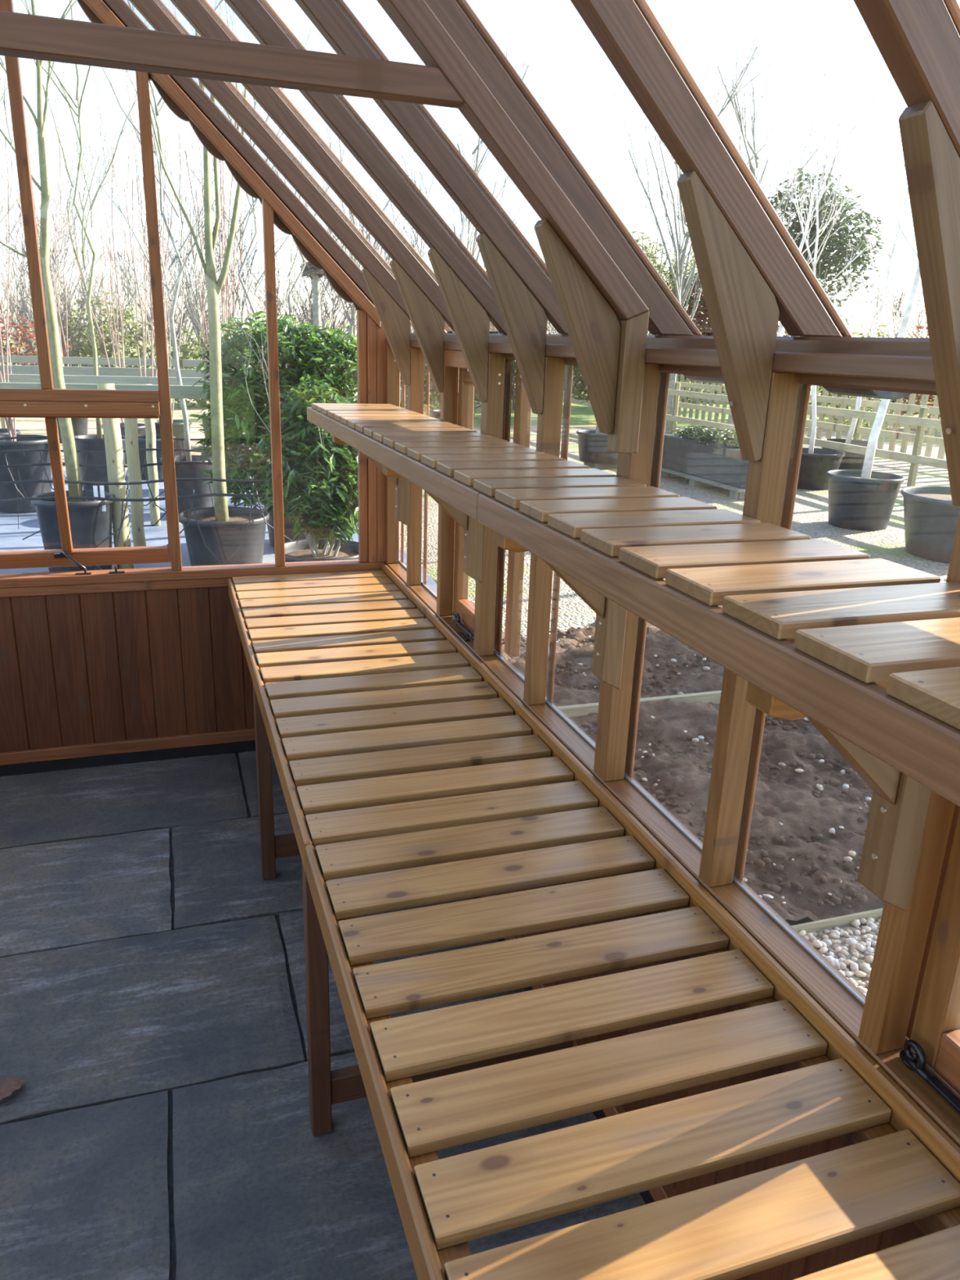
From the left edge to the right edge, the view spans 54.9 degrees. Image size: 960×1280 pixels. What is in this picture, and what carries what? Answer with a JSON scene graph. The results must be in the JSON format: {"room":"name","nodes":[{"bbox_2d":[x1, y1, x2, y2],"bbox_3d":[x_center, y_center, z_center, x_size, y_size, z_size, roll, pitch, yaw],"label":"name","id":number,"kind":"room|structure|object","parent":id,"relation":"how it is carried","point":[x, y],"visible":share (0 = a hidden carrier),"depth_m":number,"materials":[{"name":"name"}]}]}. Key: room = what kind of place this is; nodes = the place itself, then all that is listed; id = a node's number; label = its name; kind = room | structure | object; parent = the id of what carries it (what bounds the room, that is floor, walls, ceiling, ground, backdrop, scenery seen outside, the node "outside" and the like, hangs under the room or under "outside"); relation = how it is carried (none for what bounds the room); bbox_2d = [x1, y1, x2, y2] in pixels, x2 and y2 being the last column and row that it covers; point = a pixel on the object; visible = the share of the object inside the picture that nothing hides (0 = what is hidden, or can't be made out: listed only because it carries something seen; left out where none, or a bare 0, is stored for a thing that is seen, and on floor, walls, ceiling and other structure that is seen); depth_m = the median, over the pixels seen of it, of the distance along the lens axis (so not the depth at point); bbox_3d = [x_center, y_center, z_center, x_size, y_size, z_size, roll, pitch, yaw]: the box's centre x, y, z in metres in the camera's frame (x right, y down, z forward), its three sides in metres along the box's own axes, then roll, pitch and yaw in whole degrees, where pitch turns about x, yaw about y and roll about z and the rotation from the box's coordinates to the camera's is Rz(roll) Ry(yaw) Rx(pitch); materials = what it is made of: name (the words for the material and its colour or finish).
{"room":"greenhouse","nodes":[
{"label":"greenhouse","id":0,"kind":"room"},
{"bbox_2d":[0,0,385,776],"bbox_3d":[-1.569,-0.964,3.302,2.660,3.099,0.087,-4,19,-18],"label":"wall","id":1,"kind":"structure","parent":0,"point":[100,668],"depth_m":3.61,"materials":[{"name":"wood"}]},
{"bbox_2d":[0,414,170,574],"bbox_3d":[-1.597,-0.557,3.501,0.836,0.599,0.185,-4,19,-18],"label":"window","id":2,"kind":"structure","parent":1,"relation":"in","point":[68,556],"depth_m":3.59,"materials":[{"name":"brown wood"}]},
{"bbox_2d":[0,749,645,1279],"bbox_3d":[-0.811,1.311,1.482,2.540,0.063,5.183,-4,19,-18],"label":"floor","id":3,"kind":"structure","parent":0,"point":[153,1014],"depth_m":2.28,"materials":[{"name":"stone"}]},
{"bbox_2d":[0,1077,26,1100],"bbox_3d":[-1.093,1.040,2.139,0.070,0.019,0.064,-4,19,-18],"label":"dry leaf","id":4,"kind":"object","parent":3,"relation":"on","point":[7,1086],"visible":1,"depth_m":2.14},
{"bbox_2d":[227,569,598,1136],"bbox_3d":[-0.385,0.412,2.951,0.634,0.771,2.121,-4,19,-18],"label":"slatted bench","id":5,"kind":"object","parent":3,"relation":"on","point":[374,724],"visible":0.9,"depth_m":2.31,"materials":[{"name":"wood"}]},
{"bbox_2d":[305,806,959,1279],"bbox_3d":[0.348,1.113,0.862,0.634,0.771,2.516,-4,19,-18],"label":"slatted bench","id":6,"kind":"object","parent":3,"relation":"on","point":[886,1179],"visible":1,"depth_m":1.23,"materials":[{"name":"wood"}]},
{"bbox_2d":[0,0,959,506],"bbox_3d":[-0.743,-0.919,0.785,2.768,1.600,5.075,-4,19,-18],"label":"roof frame","id":7,"kind":"structure","parent":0,"point":[595,285],"depth_m":1.48,"materials":[{"name":"wood"}]},
{"bbox_2d":[376,322,959,1279],"bbox_3d":[0.434,0.347,1.639,0.160,1.760,5.105,-4,19,-18],"label":"wall","id":8,"kind":"structure","parent":0,"point":[869,1032],"depth_m":1.60,"materials":[{"name":"brown wood"}]},
{"bbox_2d":[444,349,475,641],"bbox_3d":[-0.025,-0.441,2.864,0.086,0.869,0.374,-4,19,-18],"label":"window","id":9,"kind":"structure","parent":8,"relation":"in","point":[464,610],"depth_m":2.96,"materials":[{"name":"brown wood"}]},
{"bbox_2d":[306,403,616,582],"bbox_3d":[-0.193,-0.410,2.732,0.318,0.425,2.105,-4,19,-18],"label":"slatted shelf","id":10,"kind":"object","parent":8,"relation":"attached to","point":[444,459],"visible":0.95,"depth_m":2.34,"materials":[{"name":"wood"}]},
{"bbox_2d":[683,374,724,383],"bbox_3d":[0.478,-0.509,1.768,0.104,0.038,0.215,-4,19,-18],"label":"gutter","id":11,"kind":"object","parent":8,"relation":"attached to","point":[696,378],"visible":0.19,"depth_m":1.80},
{"bbox_2d":[473,476,959,911],"bbox_3d":[0.530,0.280,0.675,0.318,0.425,2.570,-4,19,-18],"label":"slatted shelf","id":12,"kind":"object","parent":8,"relation":"attached to","point":[850,643],"visible":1,"depth_m":1.05,"materials":[{"name":"wood"}]},
{"bbox_2d":[822,386,911,399],"bbox_3d":[0.599,-0.395,1.426,0.104,0.038,0.115,-4,19,-18],"label":"gutter","id":13,"kind":"object","parent":8,"relation":"attached to","point":[836,390],"visible":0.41,"depth_m":1.40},
{"bbox_2d":[899,808,959,1114],"bbox_3d":[0.648,0.202,0.950,0.086,0.869,0.384,-4,19,-18],"label":"window","id":14,"kind":"structure","parent":8,"relation":"in","point":[935,1038],"depth_m":1.18,"materials":[{"name":"brown wood"}]},
{"label":"outside","id":15,"kind":"structure","parent":0,"visible":0},
{"bbox_2d":[501,621,884,920],"bbox_3d":[0.872,0.420,4.572,2.470,0.168,3.180,-4,19,-18],"label":"soil bed","id":16,"kind":"object","parent":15,"point":[797,809],"visible":0.33,"depth_m":4.07,"materials":[{"name":"soil"}]},
{"bbox_2d":[557,690,721,717],"bbox_3d":[1.755,0.289,5.069,4.470,0.105,0.035,-4,19,-18],"label":"board","id":17,"kind":"object","parent":16,"relation":"on","point":[575,710],"visible":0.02,"depth_m":4.79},
{"bbox_2d":[522,626,871,904],"bbox_3d":[0.858,0.380,4.676,2.451,0.035,3.378,-4,19,-18],"label":"stones","id":18,"kind":"object","parent":16,"relation":"on","point":[851,853],"visible":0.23,"depth_m":3.98},
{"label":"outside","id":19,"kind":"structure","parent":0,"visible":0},
{"bbox_2d":[0,398,257,470],"bbox_3d":[-12.145,-5.099,20.371,16.600,0.053,20.600,-4,19,-18],"label":"ground","id":20,"kind":"structure","parent":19,"point":[36,426],"depth_m":18.21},
{"bbox_2d":[0,204,31,352],"bbox_3d":[-13.412,-8.909,23.642,4.123,5.370,4.970,-7,20,-24],"label":"bare tree","id":21,"kind":"object","parent":20,"relation":"on","point":[2,253],"visible":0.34,"depth_m":25.35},
{"bbox_2d":[0,273,55,364],"bbox_3d":[-12.317,-7.857,23.369,2.870,3.561,2.433,16,22,36],"label":"bare tree","id":22,"kind":"object","parent":20,"relation":"on","point":[10,273],"visible":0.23,"depth_m":23.13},
{"bbox_2d":[2,247,59,365],"bbox_3d":[-11.664,-8.015,23.638,1.744,3.758,2.333,4,18,5],"label":"bare tree","id":23,"kind":"object","parent":20,"relation":"on","point":[14,320],"visible":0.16,"depth_m":23.33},
{"bbox_2d":[0,289,72,366],"bbox_3d":[-10.611,-6.346,20.057,3.214,3.209,2.493,-11,22,-35],"label":"shrub","id":24,"kind":"object","parent":20,"relation":"on","point":[20,334],"visible":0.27,"depth_m":20.09,"materials":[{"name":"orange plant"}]},
{"bbox_2d":[0,0,88,442],"bbox_3d":[-7.017,-7.105,14.171,1.636,7.939,1.146,0,18,-6],"label":"potted tree","id":25,"kind":"object","parent":20,"relation":"on","point":[80,425],"visible":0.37,"depth_m":14.68,"materials":[{"name":"green plant"}]},
{"bbox_2d":[0,155,135,366],"bbox_3d":[-10.182,-8.635,22.446,3.596,5.840,3.692,13,21,30],"label":"bare tree","id":26,"kind":"object","parent":20,"relation":"on","point":[52,252],"visible":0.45,"depth_m":21.75,"materials":[{"name":"plant"}]},
{"bbox_2d":[17,246,149,367],"bbox_3d":[-9.710,-7.329,21.819,4.126,3.725,2.046,16,23,38],"label":"bare tree","id":27,"kind":"object","parent":20,"relation":"on","point":[82,306],"visible":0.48,"depth_m":21.22,"materials":[{"name":"plant"}]},
{"bbox_2d":[0,247,168,368],"bbox_3d":[-9.056,-7.320,22.183,3.467,3.900,3.404,3,18,4],"label":"shrub","id":28,"kind":"object","parent":20,"relation":"on","point":[86,344],"visible":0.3,"depth_m":21.70,"materials":[{"name":"green plant"}]},
{"bbox_2d":[29,8,146,464],"bbox_3d":[-4.890,-5.805,12.107,1.460,6.875,1.620,-4,19,-18],"label":"potted tree","id":29,"kind":"object","parent":20,"relation":"on","point":[141,427],"visible":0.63,"depth_m":12.39,"materials":[{"name":"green plant"}]},
{"bbox_2d":[24,233,188,358],"bbox_3d":[-11.222,-9.772,27.710,4.273,4.617,3.544,-11,22,-34],"label":"bare tree","id":30,"kind":"object","parent":20,"relation":"on","point":[175,233],"visible":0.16,"depth_m":27.19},
{"bbox_2d":[95,1,191,455],"bbox_3d":[-4.539,-6.336,12.520,1.112,7.652,1.629,5,18,10],"label":"potted tree","id":31,"kind":"object","parent":20,"relation":"on","point":[177,424],"visible":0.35,"depth_m":13.13,"materials":[{"name":"brown plant"}]},
{"bbox_2d":[0,355,288,428],"bbox_3d":[-7.561,-3.924,14.999,10.800,1.345,0.129,-4,19,-18],"label":"rail","id":32,"kind":"object","parent":20,"relation":"on","point":[14,358],"visible":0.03,"depth_m":15.16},
{"bbox_2d":[66,216,232,367],"bbox_3d":[-9.196,-9.586,26.687,4.106,5.094,3.481,-1,18,-8],"label":"bare tree","id":33,"kind":"object","parent":20,"relation":"on","point":[120,240],"visible":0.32,"depth_m":26.48,"materials":[{"name":"plant"}]},
{"bbox_2d":[116,175,259,403],"bbox_3d":[-7.457,-9.145,24.333,3.587,5.825,3.682,1,18,-3],"label":"bare tree","id":34,"kind":"object","parent":20,"relation":"on","point":[188,299],"visible":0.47,"depth_m":23.69,"materials":[{"name":"plant"}]},
{"bbox_2d":[140,293,250,408],"bbox_3d":[-6.970,-6.998,22.816,2.508,2.873,2.554,7,19,14],"label":"shrub","id":35,"kind":"object","parent":20,"relation":"on","point":[200,402],"visible":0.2,"depth_m":22.61,"materials":[{"name":"green plant"}]},
{"bbox_2d":[172,4,275,440],"bbox_3d":[-3.946,-6.678,13.720,1.677,7.604,1.532,-13,23,-39],"label":"potted tree","id":36,"kind":"object","parent":20,"relation":"on","point":[206,423],"visible":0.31,"depth_m":14.17,"materials":[{"name":"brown plant"}]},
{"bbox_2d":[164,271,297,353],"bbox_3d":[-7.138,-9.043,27.266,4.216,3.807,2.091,-7,20,-25],"label":"bare tree","id":37,"kind":"object","parent":20,"relation":"on","point":[258,299],"visible":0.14,"depth_m":27.18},
{"bbox_2d":[253,108,334,353],"bbox_3d":[-2.777,-5.380,13.712,1.364,5.215,1.262,-1,18,-10],"label":"potted tree","id":38,"kind":"object","parent":20,"relation":"on","point":[300,253],"visible":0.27,"depth_m":13.77,"materials":[{"name":"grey plant"}]},
{"bbox_2d":[215,200,404,369],"bbox_3d":[-4.094,-8.215,22.927,4.703,5.082,3.902,-2,18,-13],"label":"bare tree","id":39,"kind":"object","parent":20,"relation":"on","point":[388,257],"visible":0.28,"depth_m":23.05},
{"bbox_2d":[280,191,382,362],"bbox_3d":[-3.140,-6.734,18.839,2.014,4.816,2.012,4,18,5],"label":"tree","id":40,"kind":"object","parent":20,"relation":"on","point":[310,271],"visible":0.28,"depth_m":18.63,"materials":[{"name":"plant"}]},
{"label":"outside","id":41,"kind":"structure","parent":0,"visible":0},
{"bbox_2d":[0,469,596,729],"bbox_3d":[-5.712,-0.671,7.324,10.100,0.023,9.610,-4,19,-18],"label":"ground","id":42,"kind":"structure","parent":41,"point":[11,537],"depth_m":8.40,"materials":[{"name":"concrete"}]},
{"bbox_2d":[0,3,51,513],"bbox_3d":[-4.774,-3.809,8.742,1.119,5.156,1.337,-2,18,-11],"label":"potted tree","id":43,"kind":"object","parent":42,"relation":"on","point":[7,491],"visible":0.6,"depth_m":9.21,"materials":[{"name":"green plant"}]},
{"bbox_2d":[0,57,75,435],"bbox_3d":[-5.904,-4.796,11.249,2.199,5.418,1.359,-9,21,-31],"label":"potted tree","id":44,"kind":"object","parent":42,"relation":"on","point":[2,431],"visible":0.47,"depth_m":11.36,"materials":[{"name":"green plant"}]},
{"bbox_2d":[0,0,115,572],"bbox_3d":[-2.984,-2.574,6.421,0.886,4.351,0.582,7,19,14],"label":"potted tree","id":45,"kind":"object","parent":42,"relation":"on","point":[90,526],"visible":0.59,"depth_m":6.71,"materials":[{"name":"green plant"}]},
{"bbox_2d":[13,0,138,492],"bbox_3d":[-4.047,-4.524,9.598,1.913,6.036,1.354,-1,18,-8],"label":"potted tree","id":46,"kind":"object","parent":42,"relation":"on","point":[91,473],"visible":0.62,"depth_m":9.70,"materials":[{"name":"green plant"}]},
{"bbox_2d":[97,383,133,568],"bbox_3d":[-2.785,-1.231,7.070,0.136,1.415,0.132,-5,18,-18],"label":"stake","id":47,"kind":"object","parent":42,"relation":"on","point":[111,426],"visible":0.64,"depth_m":7.01,"materials":[{"name":"wood"}]},
{"bbox_2d":[0,435,245,492],"bbox_3d":[-5.730,-1.614,8.989,7.230,0.728,0.076,-4,19,-18],"label":"pipe","id":48,"kind":"object","parent":42,"relation":"on","point":[24,437],"visible":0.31,"depth_m":9.48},
{"bbox_2d":[0,448,263,528],"bbox_3d":[-5.443,-1.278,7.979,7.102,0.729,0.076,-4,19,-18],"label":"pipe","id":49,"kind":"object","parent":42,"relation":"on","point":[145,449],"visible":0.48,"depth_m":8.48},
{"bbox_2d":[0,462,265,539],"bbox_3d":[-5.024,-0.983,7.114,7.318,0.728,0.076,-4,19,-18],"label":"pipe","id":50,"kind":"object","parent":42,"relation":"on","point":[175,463],"visible":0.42,"depth_m":7.74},
{"bbox_2d":[124,417,146,546],"bbox_3d":[-2.829,-1.342,7.560,0.111,1.324,0.113,-4,19,-18],"label":"stake","id":51,"kind":"object","parent":42,"relation":"on","point":[131,424],"visible":0.73,"depth_m":7.54,"materials":[{"name":"wood"}]},
{"bbox_2d":[92,0,185,479],"bbox_3d":[-4.032,-4.865,11.205,1.013,5.697,1.211,-3,19,-14],"label":"potted tree","id":52,"kind":"object","parent":42,"relation":"on","point":[141,442],"visible":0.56,"depth_m":11.14,"materials":[{"name":"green plant"}]},
{"bbox_2d":[0,493,287,571],"bbox_3d":[-4.661,-0.457,5.528,6.952,0.728,0.076,-4,19,-18],"label":"pipe","id":53,"kind":"object","parent":42,"relation":"on","point":[191,496],"visible":0.63,"depth_m":6.23,"materials":[{"name":"plastic"}]},
{"bbox_2d":[0,477,293,547],"bbox_3d":[-4.736,-0.695,6.255,7.294,0.728,0.076,-4,19,-18],"label":"pipe","id":54,"kind":"object","parent":42,"relation":"on","point":[81,482],"visible":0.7,"depth_m":6.89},
{"bbox_2d":[66,0,234,515],"bbox_3d":[-3.006,-3.782,8.790,1.452,5.189,1.473,-11,22,-35],"label":"potted tree","id":55,"kind":"object","parent":42,"relation":"on","point":[186,471],"visible":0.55,"depth_m":8.90,"materials":[{"name":"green plant"}]},
{"bbox_2d":[142,383,160,525],"bbox_3d":[-3.120,-1.745,8.771,0.101,1.323,0.096,-3,19,-18],"label":"stake","id":56,"kind":"object","parent":42,"relation":"on","point":[149,424],"visible":0.73,"depth_m":8.77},
{"bbox_2d":[0,364,347,377],"bbox_3d":[-6.439,-2.702,11.356,10.500,1.335,0.129,-4,19,-18],"label":"rail","id":57,"kind":"object","parent":42,"relation":"on","point":[15,369],"visible":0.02,"depth_m":11.66,"materials":[{"name":"wood"}]},
{"bbox_2d":[1,373,357,386],"bbox_3d":[-5.823,-1.968,9.151,10.200,1.335,0.129,-4,19,-18],"label":"rail","id":58,"kind":"object","parent":42,"relation":"on","point":[13,378],"visible":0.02,"depth_m":9.53,"materials":[{"name":"wood"}]},
{"bbox_2d":[0,382,401,401],"bbox_3d":[-5.460,-1.475,7.665,9.900,1.335,0.129,-4,19,-18],"label":"rail","id":59,"kind":"object","parent":42,"relation":"on","point":[175,391],"visible":0.11,"depth_m":8.21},
{"bbox_2d":[146,0,269,566],"bbox_3d":[-2.156,-2.800,6.886,1.068,4.549,0.700,9,19,21],"label":"potted tree","id":60,"kind":"object","parent":42,"relation":"on","point":[224,536],"visible":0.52,"depth_m":7.12,"materials":[{"name":"green plant"}]},
{"bbox_2d":[168,0,251,493],"bbox_3d":[-2.850,-4.541,10.013,0.782,5.891,1.392,0,18,-5],"label":"potted tree","id":61,"kind":"object","parent":42,"relation":"on","point":[222,211],"visible":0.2,"depth_m":10.20,"materials":[{"name":"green plant"}]},
{"bbox_2d":[122,0,336,467],"bbox_3d":[-3.022,-5.181,11.647,2.663,6.092,1.501,-4,19,-18],"label":"potted tree","id":62,"kind":"object","parent":42,"relation":"on","point":[253,208],"visible":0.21,"depth_m":11.63,"materials":[{"name":"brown plant"}]},
{"bbox_2d":[185,223,401,546],"bbox_3d":[-1.570,-2.128,8.022,1.879,2.611,1.266,-6,19,-23],"label":"bush","id":63,"kind":"object","parent":42,"relation":"on","point":[236,401],"visible":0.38,"depth_m":7.66,"materials":[{"name":"green plant"}]},
{"bbox_2d":[261,497,338,546],"bbox_3d":[-1.582,-1.071,8.312,0.752,0.420,0.752,-4,19,-18],"label":"pot","id":64,"kind":"object","parent":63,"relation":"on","point":[287,530],"depth_m":8.04,"materials":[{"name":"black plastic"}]},
{"bbox_2d":[243,320,439,562],"bbox_3d":[-0.906,-1.243,6.515,1.550,1.896,1.051,12,21,29],"label":"bush","id":65,"kind":"object","parent":42,"relation":"on","point":[328,493],"visible":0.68,"depth_m":6.51,"materials":[{"name":"green plant"}]},
{"bbox_2d":[274,538,358,562],"bbox_3d":[-1.175,-0.540,6.910,0.702,0.300,0.702,-4,19,-18],"label":"pot","id":66,"kind":"object","parent":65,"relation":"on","point":[301,552],"depth_m":6.95,"materials":[{"name":"black plastic"}]},
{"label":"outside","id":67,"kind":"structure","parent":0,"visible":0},
{"bbox_2d":[0,339,934,399],"bbox_3d":[-12.522,-25.550,83.751,150.000,0.520,106.000,-4,19,-18],"label":"field","id":68,"kind":"structure","parent":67,"point":[11,340],"depth_m":77.60,"materials":[{"name":"green plant"}]},
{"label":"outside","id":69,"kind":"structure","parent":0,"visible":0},
{"bbox_2d":[473,426,950,582],"bbox_3d":[11.623,-1.884,12.901,23.400,0.038,23.000,-4,19,-18],"label":"gravel ground","id":70,"kind":"structure","parent":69,"point":[811,512],"depth_m":11.57,"materials":[{"name":"gravel"}]},
{"bbox_2d":[356,4,533,333],"bbox_3d":[-0.770,-8.488,19.373,3.723,7.978,3.950,2,18,-1],"label":"bare tree","id":71,"kind":"object","parent":70,"relation":"on","point":[476,170],"visible":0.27,"depth_m":18.77,"materials":[{"name":"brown plant"}]},
{"bbox_2d":[431,127,495,422],"bbox_3d":[-0.193,-6.660,17.244,1.628,5.644,1.772,8,19,19],"label":"potted tree","id":72,"kind":"object","parent":70,"relation":"on","point":[436,412],"visible":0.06,"depth_m":17.08,"materials":[{"name":"brown plant"}]},
{"bbox_2d":[563,364,617,468],"bbox_3d":[1.662,-3.942,14.145,1.760,2.503,1.432,0,18,-6],"label":"tree","id":73,"kind":"object","parent":70,"relation":"on","point":[593,452],"visible":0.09,"depth_m":14.07,"materials":[{"name":"green plant"}]},
{"bbox_2d":[582,0,803,434],"bbox_3d":[3.748,-8.715,17.989,4.398,9.551,3.145,-3,19,-15],"label":"bare tree","id":74,"kind":"object","parent":70,"relation":"on","point":[680,287],"visible":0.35,"depth_m":18.08,"materials":[{"name":"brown plant"}]},
{"bbox_2d":[660,466,745,499],"bbox_3d":[3.203,-2.188,12.732,0.670,0.135,2.240,-4,19,-18],"label":"pallet","id":75,"kind":"object","parent":70,"relation":"on","point":[735,493],"visible":0.38,"depth_m":12.55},
{"bbox_2d":[661,425,749,488],"bbox_3d":[3.235,-2.567,12.598,0.733,0.661,2.274,-3,19,-16],"label":"planter","id":76,"kind":"object","parent":75,"relation":"on","point":[713,456],"visible":0.82,"depth_m":12.39,"materials":[{"name":"black plastic"}]},
{"bbox_2d":[618,33,882,436],"bbox_3d":[5.035,-7.793,18.223,4.484,7.737,2.468,18,24,40],"label":"bare tree","id":77,"kind":"object","parent":70,"relation":"on","point":[740,121],"visible":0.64,"depth_m":17.50,"materials":[{"name":"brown plant"}]},
{"bbox_2d":[572,377,942,487],"bbox_3d":[4.159,-3.540,15.282,0.149,1.200,15.000,-4,19,-18],"label":"rail","id":78,"kind":"object","parent":70,"relation":"on","point":[922,421],"visible":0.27,"depth_m":12.14,"materials":[{"name":"wood"}]},
{"bbox_2d":[562,397,947,469],"bbox_3d":[4.156,-3.511,15.291,0.045,0.100,15.000,-4,19,-18],"label":"rail","id":79,"kind":"object","parent":78,"relation":"attached to","point":[919,460],"visible":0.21,"depth_m":12.71,"materials":[{"name":"wood"}]},
{"bbox_2d":[667,374,939,439],"bbox_3d":[5.677,-3.668,15.772,0.149,1.240,15.000,-4,19,-18],"label":"rail","id":80,"kind":"object","parent":70,"relation":"on","point":[868,403],"visible":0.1,"depth_m":14.73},
{"bbox_2d":[666,401,944,445],"bbox_3d":[5.676,-3.696,15.762,0.045,0.100,15.000,-4,19,-18],"label":"rail","id":81,"kind":"object","parent":80,"relation":"attached to","point":[886,433],"visible":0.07,"depth_m":14.92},
{"bbox_2d":[666,373,945,459],"bbox_3d":[6.909,-5.000,19.371,0.100,1.640,20.500,-4,19,-18],"label":"fence","id":82,"kind":"object","parent":70,"relation":"on","point":[931,432],"visible":0.02,"depth_m":18.33,"materials":[{"name":"wood"}]},
{"bbox_2d":[762,127,875,336],"bbox_3d":[4.239,-4.699,12.993,2.025,4.817,1.580,5,18,8],"label":"potted tree","id":83,"kind":"object","parent":70,"relation":"on","point":[781,328],"visible":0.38,"depth_m":12.57,"materials":[{"name":"brown plant"}]},
{"bbox_2d":[791,907,883,933],"bbox_3d":[1.664,0.905,3.224,3.070,0.042,0.012,-4,19,-18],"label":"edging strip","id":84,"kind":"object","parent":70,"relation":"on","point":[845,920],"visible":0.02,"depth_m":3.06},
{"bbox_2d":[767,90,911,490],"bbox_3d":[4.536,-4.588,12.220,1.694,5.101,1.805,5,18,8],"label":"potted tree","id":85,"kind":"object","parent":70,"relation":"on","point":[815,464],"visible":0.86,"depth_m":12.49,"materials":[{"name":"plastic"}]},
{"bbox_2d":[820,152,913,470],"bbox_3d":[5.901,-5.529,13.584,1.589,6.140,1.456,-1,18,-8],"label":"potted tree","id":86,"kind":"object","parent":70,"relation":"on","point":[854,461],"visible":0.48,"depth_m":13.91,"materials":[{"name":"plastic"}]},
{"bbox_2d":[817,2,959,530],"bbox_3d":[4.660,-3.846,9.376,1.679,5.448,2.134,-6,20,-23],"label":"potted tree","id":87,"kind":"object","parent":70,"relation":"on","point":[864,500],"visible":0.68,"depth_m":9.86,"materials":[{"name":"black plastic"}]},
{"bbox_2d":[870,310,940,431],"bbox_3d":[11.990,-6.908,23.215,3.934,3.928,3.051,-2,18,-11],"label":"shrub","id":88,"kind":"object","parent":70,"relation":"on","point":[918,326],"visible":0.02,"depth_m":23.19,"materials":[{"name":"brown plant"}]},
{"bbox_2d":[901,485,959,563],"bbox_3d":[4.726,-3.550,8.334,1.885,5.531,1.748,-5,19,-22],"label":"plant pot","id":89,"kind":"object","parent":70,"relation":"on","point":[931,516],"visible":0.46,"depth_m":8.53,"materials":[{"name":"black plastic"}]},
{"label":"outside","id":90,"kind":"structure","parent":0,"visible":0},
{"bbox_2d":[399,488,595,636],"bbox_3d":[-0.451,-1.292,9.803,1.500,0.021,8.100,-4,19,-18],"label":"gravel ground","id":91,"kind":"structure","parent":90,"point":[573,611],"depth_m":7.06,"materials":[{"name":"gravel"}]},
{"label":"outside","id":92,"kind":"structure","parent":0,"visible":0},
{"bbox_2d":[798,915,881,995],"bbox_3d":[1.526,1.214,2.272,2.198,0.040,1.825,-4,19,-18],"label":"gravel","id":93,"kind":"object","parent":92,"point":[841,964],"visible":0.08,"depth_m":2.94,"materials":[{"name":"gravel"}]},
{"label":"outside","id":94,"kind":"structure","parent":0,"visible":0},
{"bbox_2d":[400,384,940,427],"bbox_3d":[5.461,-9.719,36.457,27.400,0.095,28.000,-4,19,-18],"label":"lawn","id":95,"kind":"structure","parent":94,"point":[580,415],"depth_m":25.19,"materials":[{"name":"green plant"}]},
{"bbox_2d":[244,257,357,359],"bbox_3d":[-4.461,-8.390,24.545,3.551,4.406,3.011,10,20,24],"label":"bare tree","id":96,"kind":"object","parent":95,"relation":"on","point":[292,282],"visible":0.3,"depth_m":24.00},
{"bbox_2d":[284,226,366,366],"bbox_3d":[-3.952,-10.598,29.460,3.574,5.654,3.481,15,22,34],"label":"bare tree","id":97,"kind":"object","parent":95,"relation":"on","point":[311,291],"visible":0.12,"depth_m":29.13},
{"bbox_2d":[288,93,432,338],"bbox_3d":[-2.698,-8.543,20.748,2.937,7.110,2.666,-8,20,-28],"label":"bare tree","id":98,"kind":"object","parent":95,"relation":"on","point":[353,317],"visible":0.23,"depth_m":20.53,"materials":[{"name":"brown plant"}]},
{"bbox_2d":[319,155,448,391],"bbox_3d":[-2.613,-10.359,27.641,5.936,6.415,4.924,15,22,35],"label":"bare tree","id":99,"kind":"object","parent":95,"relation":"on","point":[421,239],"visible":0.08,"depth_m":26.52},
{"bbox_2d":[400,323,440,413],"bbox_3d":[-1.560,-7.000,22.605,2.308,3.370,3.995,15,22,34],"label":"shrub","id":100,"kind":"object","parent":95,"relation":"on","point":[433,394],"visible":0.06,"depth_m":22.62,"materials":[{"name":"green plant"}]},
{"bbox_2d":[423,200,540,417],"bbox_3d":[0.111,-8.032,21.633,4.233,5.783,2.366,5,18,10],"label":"evergreen tree","id":101,"kind":"object","parent":95,"relation":"on","point":[493,331],"visible":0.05,"depth_m":21.98,"materials":[{"name":"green plant"}]},
{"bbox_2d":[533,105,792,335],"bbox_3d":[6.025,-12.416,29.946,8.093,9.388,9.366,-9,21,-30],"label":"bushy tree","id":102,"kind":"object","parent":95,"relation":"on","point":[660,268],"visible":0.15,"depth_m":29.22,"materials":[{"name":"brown plant"}]},
{"bbox_2d":[676,169,802,404],"bbox_3d":[8.088,-10.320,27.664,4.546,6.939,5.959,16,22,36],"label":"tree","id":103,"kind":"object","parent":95,"relation":"on","point":[706,331],"visible":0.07,"depth_m":28.04,"materials":[{"name":"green plant"}]},
{"bbox_2d":[727,0,891,336],"bbox_3d":[7.948,-10.762,24.226,4.329,9.885,6.957,-7,20,-27],"label":"evergreen tree","id":104,"kind":"object","parent":95,"relation":"on","point":[837,260],"visible":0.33,"depth_m":23.55,"materials":[{"name":"green plant"}]},
{"bbox_2d":[809,287,922,428],"bbox_3d":[10.274,-7.344,24.469,3.355,3.774,3.294,8,19,18],"label":"shrub","id":105,"kind":"object","parent":95,"relation":"on","point":[837,406],"visible":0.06,"depth_m":24.17,"materials":[{"name":"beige plant"}]},
{"bbox_2d":[826,269,923,407],"bbox_3d":[12.337,-9.915,30.268,3.725,4.853,4.491,-9,21,-30],"label":"bare tree","id":106,"kind":"object","parent":95,"relation":"on","point":[839,293],"visible":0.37,"depth_m":29.68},
{"bbox_2d":[845,271,928,413],"bbox_3d":[14.241,-9.857,30.046,3.458,5.061,4.079,-4,19,-19],"label":"bare tree","id":107,"kind":"object","parent":95,"relation":"on","point":[877,300],"visible":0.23,"depth_m":30.22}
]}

